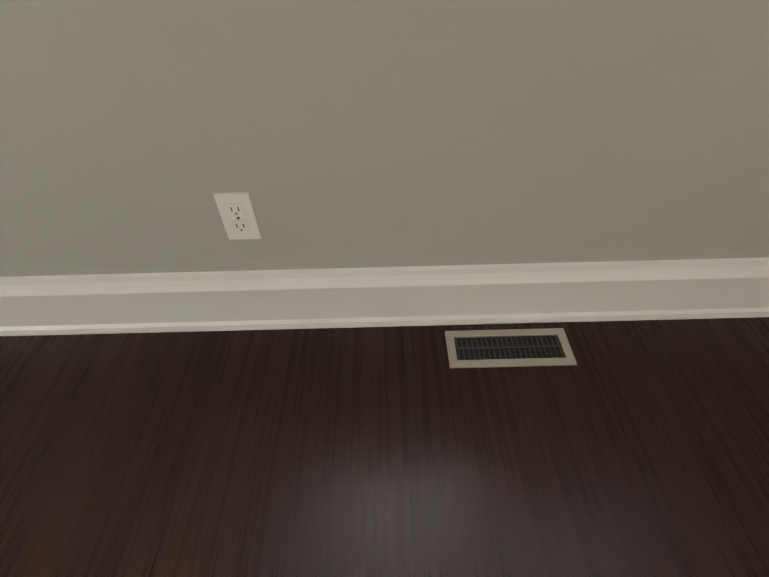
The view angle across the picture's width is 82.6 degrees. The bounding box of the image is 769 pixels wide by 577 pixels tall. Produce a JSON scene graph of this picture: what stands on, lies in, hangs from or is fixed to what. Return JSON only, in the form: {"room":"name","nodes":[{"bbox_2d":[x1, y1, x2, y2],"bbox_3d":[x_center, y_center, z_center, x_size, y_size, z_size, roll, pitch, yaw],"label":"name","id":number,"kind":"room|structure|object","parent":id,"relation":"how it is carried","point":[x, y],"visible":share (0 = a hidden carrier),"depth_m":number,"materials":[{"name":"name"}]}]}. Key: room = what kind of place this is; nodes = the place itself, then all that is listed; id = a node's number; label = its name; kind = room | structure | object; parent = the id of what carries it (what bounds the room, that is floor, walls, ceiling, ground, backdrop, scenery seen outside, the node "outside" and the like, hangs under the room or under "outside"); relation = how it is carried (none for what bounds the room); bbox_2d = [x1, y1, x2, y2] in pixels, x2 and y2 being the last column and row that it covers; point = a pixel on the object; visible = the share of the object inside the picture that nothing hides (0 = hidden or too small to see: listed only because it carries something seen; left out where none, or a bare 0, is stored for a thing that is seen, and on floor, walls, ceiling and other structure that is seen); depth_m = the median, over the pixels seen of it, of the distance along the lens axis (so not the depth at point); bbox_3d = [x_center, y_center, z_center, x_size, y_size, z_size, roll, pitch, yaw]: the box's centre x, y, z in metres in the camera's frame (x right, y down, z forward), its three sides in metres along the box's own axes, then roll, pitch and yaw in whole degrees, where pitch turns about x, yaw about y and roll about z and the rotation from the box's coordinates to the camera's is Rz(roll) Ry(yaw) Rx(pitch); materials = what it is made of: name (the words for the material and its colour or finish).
{"room":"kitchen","nodes":[
{"label":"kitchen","id":0,"kind":"room"},
{"bbox_2d":[0,317,768,576],"bbox_3d":[-0.112,2.997,-1.642,4.554,0.100,8.520,-1,46,0],"label":"floor","id":1,"kind":"structure","parent":0,"point":[637,448],"depth_m":0.89,"materials":[{"name":"brown wood"}]},
{"bbox_2d":[445,328,576,368],"bbox_3d":[0.304,0.145,1.073,0.300,0.005,0.110,-1,46,0],"label":"floor vent","id":2,"kind":"object","parent":1,"relation":"in","point":[507,348],"visible":1,"depth_m":1.07,"materials":[{"name":"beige metal"}]},
{"bbox_2d":[0,0,768,276],"bbox_3d":[-0.146,-0.959,0.253,4.680,2.740,0.220,-1,46,0],"label":"wall","id":3,"kind":"structure","parent":0,"point":[135,135],"depth_m":0.79,"materials":[{"name":"paint"}]},
{"bbox_2d":[214,192,260,239],"bbox_3d":[-0.304,-0.148,0.911,0.070,0.114,0.010,-1,46,0],"label":"electrical outlet","id":4,"kind":"object","parent":3,"relation":"attached to","point":[238,215],"visible":1,"depth_m":0.91,"materials":[{"name":"white plastic"}]},
{"bbox_2d":[0,257,768,335],"bbox_3d":[-0.074,0.026,1.078,4.330,0.180,0.032,-1,46,0],"label":"baseboard","id":5,"kind":"structure","parent":3,"relation":"attached to","point":[391,296],"depth_m":1.07,"materials":[{"name":"white paint"}]}
]}

